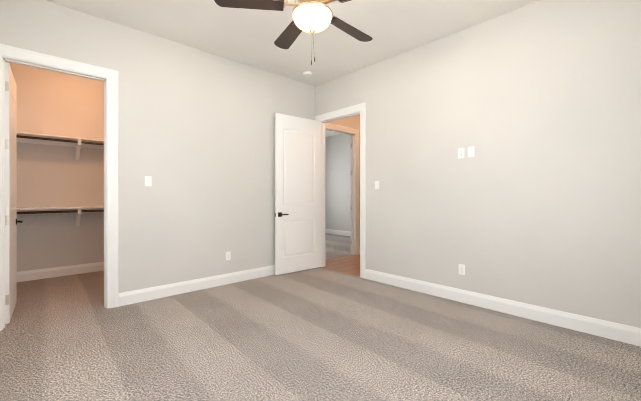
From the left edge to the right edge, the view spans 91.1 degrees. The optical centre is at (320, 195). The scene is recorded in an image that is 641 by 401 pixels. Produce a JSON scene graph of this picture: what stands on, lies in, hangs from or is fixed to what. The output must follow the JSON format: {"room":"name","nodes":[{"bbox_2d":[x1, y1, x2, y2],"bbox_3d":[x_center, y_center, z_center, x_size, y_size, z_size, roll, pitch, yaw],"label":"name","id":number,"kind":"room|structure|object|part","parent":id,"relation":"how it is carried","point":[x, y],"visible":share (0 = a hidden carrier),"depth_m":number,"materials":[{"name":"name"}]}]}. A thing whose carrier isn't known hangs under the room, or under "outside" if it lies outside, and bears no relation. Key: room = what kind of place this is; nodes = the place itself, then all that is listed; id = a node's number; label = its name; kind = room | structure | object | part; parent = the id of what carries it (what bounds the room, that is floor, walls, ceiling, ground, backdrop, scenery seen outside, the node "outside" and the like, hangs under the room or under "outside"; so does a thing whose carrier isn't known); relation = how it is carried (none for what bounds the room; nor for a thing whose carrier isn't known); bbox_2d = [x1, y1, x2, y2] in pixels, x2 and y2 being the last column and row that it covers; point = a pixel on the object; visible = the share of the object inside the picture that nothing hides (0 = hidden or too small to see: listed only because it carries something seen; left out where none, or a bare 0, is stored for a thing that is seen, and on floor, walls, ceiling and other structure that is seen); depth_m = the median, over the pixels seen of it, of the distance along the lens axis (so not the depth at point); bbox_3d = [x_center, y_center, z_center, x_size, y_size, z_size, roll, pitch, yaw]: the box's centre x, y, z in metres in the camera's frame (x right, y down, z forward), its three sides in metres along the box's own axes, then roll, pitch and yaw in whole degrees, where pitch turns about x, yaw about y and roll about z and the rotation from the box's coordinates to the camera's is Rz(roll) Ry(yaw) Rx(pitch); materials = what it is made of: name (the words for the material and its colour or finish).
{"room":"empty bedroom","nodes":[
{"label":"empty bedroom","id":0,"kind":"room"},
{"bbox_2d":[5,61,103,271],"bbox_3d":[-3.590,-0.335,4.954,2.540,3.040,0.120,0,0,-43],"label":"wall","id":1,"kind":"structure","parent":0,"point":[48,102],"depth_m":4.62,"materials":[{"name":"paint"}]},
{"bbox_2d":[16,131,103,159],"bbox_3d":[-3.446,-0.696,4.800,2.300,0.299,0.300,0,0,-43],"label":"closet shelf","id":2,"kind":"object","parent":1,"relation":"attached to","point":[47,139],"visible":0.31,"depth_m":4.52,"materials":[{"name":"white wood"}]},
{"bbox_2d":[17,206,103,226],"bbox_3d":[-3.446,0.314,4.801,2.300,0.299,0.300,0,0,-43],"label":"closet shelf","id":3,"kind":"object","parent":1,"relation":"attached to","point":[78,211],"visible":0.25,"depth_m":4.53,"materials":[{"name":"white wood"}]},
{"bbox_2d":[17,262,103,281],"bbox_3d":[-3.543,1.115,4.906,2.300,0.140,0.016,0,0,-43],"label":"baseboard","id":4,"kind":"structure","parent":1,"relation":"attached to","point":[29,275],"depth_m":4.61,"materials":[{"name":"white wood"}]},
{"bbox_2d":[0,0,314,292],"bbox_3d":[-1.583,-0.334,4.011,4.193,3.040,0.120,0,0,-43],"label":"wall","id":5,"kind":"structure","parent":0,"point":[196,134],"depth_m":3.82,"materials":[{"name":"paint"}]},
{"bbox_2d":[5,62,22,323],"bbox_3d":[-3.119,-0.027,3.181,0.149,2.402,0.772,0,0,-43],"label":"closet door","id":6,"kind":"structure","parent":5,"relation":"in","point":[11,221],"depth_m":2.98,"materials":[{"name":"white wood"}]},
{"bbox_2d":[0,44,118,330],"bbox_3d":[-2.574,-0.034,3.089,0.806,2.440,0.123,0,0,-43],"label":"door frame","id":7,"kind":"structure","parent":5,"relation":"attached to","point":[42,66],"depth_m":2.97,"materials":[{"name":"white wood"}]},
{"bbox_2d":[145,176,151,185],"bbox_3d":[-1.958,-0.167,3.572,0.070,0.115,0.012,0,0,-43],"label":"light switch","id":8,"kind":"object","parent":5,"relation":"attached to","point":[148,180],"visible":1,"depth_m":3.57,"materials":[{"name":"white plastic"}]},
{"bbox_2d":[119,265,274,305],"bbox_3d":[-1.508,1.116,3.932,3.953,0.140,0.100,0,0,-43],"label":"baseboard","id":9,"kind":"structure","parent":5,"relation":"attached to","point":[142,295],"depth_m":3.89,"materials":[{"name":"white wood"}]},
{"bbox_2d":[226,251,230,259],"bbox_3d":[-1.246,0.809,4.239,0.070,0.115,0.007,0,0,-43],"label":"electrical outlet","id":10,"kind":"object","parent":5,"relation":"attached to","point":[228,255],"visible":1,"depth_m":4.24,"materials":[{"name":"white plastic"}]},
{"bbox_2d":[46,0,538,136],"bbox_3d":[0.092,-1.905,4.813,8.500,0.100,8.700,0,0,-43],"label":"ceiling","id":11,"kind":"structure","parent":0,"point":[391,28],"depth_m":3.44,"materials":[{"name":"paint"}]},
{"bbox_2d":[214,0,372,64],"bbox_3d":[-0.029,-1.407,2.362,1.298,0.891,1.340,0,0,-43],"label":"ceiling fan","id":12,"kind":"object","parent":11,"relation":"hanging from","point":[312,17],"visible":1,"depth_m":2.28,"materials":[{"name":"brown wood"}]},
{"bbox_3d":[-0.061,-1.281,2.322,0.293,0.114,0.293,0,0,-43],"label":"lamp shade","id":13,"kind":"part","parent":12,"relation":"part of","materials":[{"name":"white glass"}]},
{"bbox_2d":[303,71,312,76],"bbox_3d":[-0.191,-1.835,4.745,0.142,0.040,0.142,0,0,-43],"label":"smoke detector","id":14,"kind":"object","parent":11,"relation":"attached to","point":[307,74],"visible":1,"depth_m":4.70,"materials":[{"name":"white plastic"}]},
{"bbox_2d":[0,267,640,400],"bbox_3d":[-0.919,1.237,2.932,4.453,0.100,7.320,0,0,-43],"label":"floor carpet","id":15,"kind":"object","parent":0,"point":[319,334],"visible":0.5,"depth_m":2.44,"materials":[{"name":"grey carpet"}]},
{"bbox_2d":[325,134,350,231],"bbox_3d":[1.076,-0.339,9.056,0.120,3.040,3.270,0,0,-43],"label":"wall","id":16,"kind":"structure","parent":0,"point":[337,182],"depth_m":9.54,"materials":[{"name":"paint"}]},
{"bbox_2d":[325,229,350,235],"bbox_3d":[1.077,1.111,8.956,0.016,0.140,3.120,0,0,-43],"label":"baseboard","id":17,"kind":"structure","parent":16,"relation":"attached to","point":[338,232],"depth_m":9.50,"materials":[{"name":"white wood"}]},
{"bbox_2d":[327,114,359,246],"bbox_3d":[1.049,-0.337,6.716,3.347,3.040,0.120,0,0,-43],"label":"wall","id":18,"kind":"structure","parent":0,"point":[352,122],"depth_m":6.30,"materials":[{"name":"paint"}]},
{"bbox_2d":[325,122,358,254],"bbox_3d":[0.342,-0.079,6.058,1.072,2.526,0.158,0,0,-43],"label":"door frame","id":19,"kind":"structure","parent":18,"relation":"attached to","point":[341,128],"depth_m":6.32,"materials":[{"name":"white wood"}]},
{"bbox_2d":[350,144,351,243],"bbox_3d":[0.623,-0.042,6.381,0.014,2.040,0.051,0,0,-43],"label":"far jamb hinges","id":20,"kind":"object","parent":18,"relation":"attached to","point":[350,205],"visible":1,"depth_m":6.38,"materials":[{"name":"silver metal"}]},
{"bbox_2d":[315,0,640,327],"bbox_3d":[1.469,-0.334,3.721,0.120,3.040,4.463,0,0,-43],"label":"wall","id":21,"kind":"structure","parent":0,"point":[535,200],"depth_m":3.11,"materials":[{"name":"paint"}]},
{"bbox_2d":[275,113,320,274],"bbox_3d":[-0.349,-0.028,4.946,0.868,2.402,0.152,0,0,-43],"label":"door","id":22,"kind":"structure","parent":21,"relation":"in","point":[297,193],"depth_m":4.89,"materials":[{"name":"painted wood"},{"name":"black metal"}]},
{"bbox_2d":[315,102,365,278],"bbox_3d":[0.330,-0.078,4.945,0.158,2.526,1.072,0,0,-43],"label":"door frame","id":23,"kind":"structure","parent":21,"relation":"attached to","point":[361,107],"depth_m":4.57,"materials":[{"name":"white wood"}]},
{"bbox_2d":[375,181,378,188],"bbox_3d":[0.782,-0.151,4.362,0.012,0.115,0.070,0,0,-43],"label":"light switch","id":24,"kind":"object","parent":21,"relation":"attached to","point":[376,184],"visible":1,"depth_m":4.36,"materials":[{"name":"white plastic"}]},
{"bbox_2d":[458,148,463,157],"bbox_3d":[1.573,-0.480,3.516,0.007,0.115,0.070,0,0,-43],"label":"outlet","id":25,"kind":"object","parent":21,"relation":"attached to","point":[460,152],"visible":1,"depth_m":3.51,"materials":[{"name":"white plastic"}]},
{"bbox_2d":[459,264,464,274],"bbox_3d":[1.578,0.823,3.511,0.007,0.115,0.070,0,0,-43],"label":"electrical outlet","id":26,"kind":"object","parent":21,"relation":"attached to","point":[461,269],"visible":1,"depth_m":3.51,"materials":[{"name":"white plastic"}]},
{"bbox_2d":[468,146,473,156],"bbox_3d":[1.645,-0.482,3.436,0.011,0.115,0.070,0,0,-43],"label":"jack","id":27,"kind":"object","parent":21,"relation":"attached to","point":[470,151],"visible":1,"depth_m":3.43,"materials":[{"name":"white plastic"}]},
{"bbox_2d":[365,269,640,346],"bbox_3d":[1.752,1.116,3.319,0.016,0.140,3.247,0,0,-43],"label":"baseboard","id":28,"kind":"structure","parent":21,"relation":"attached to","point":[609,330],"depth_m":3.07,"materials":[{"name":"white wood"}]},
{"label":"outside","id":29,"kind":"structure","parent":0,"visible":0},
{"bbox_2d":[325,233,351,259],"bbox_3d":[-0.129,1.232,7.896,3.467,0.100,3.330,0,0,-43],"label":"floor carpet","id":30,"kind":"object","parent":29,"point":[336,246],"depth_m":7.35,"materials":[{"name":"grey carpet"}]},
{"bbox_2d":[321,254,359,276],"bbox_3d":[1.636,1.234,5.412,2.667,0.100,2.710,0,0,-43],"label":"floor","id":31,"kind":"structure","parent":29,"point":[349,264],"depth_m":5.43,"materials":[{"name":"brown wood"}]}
]}

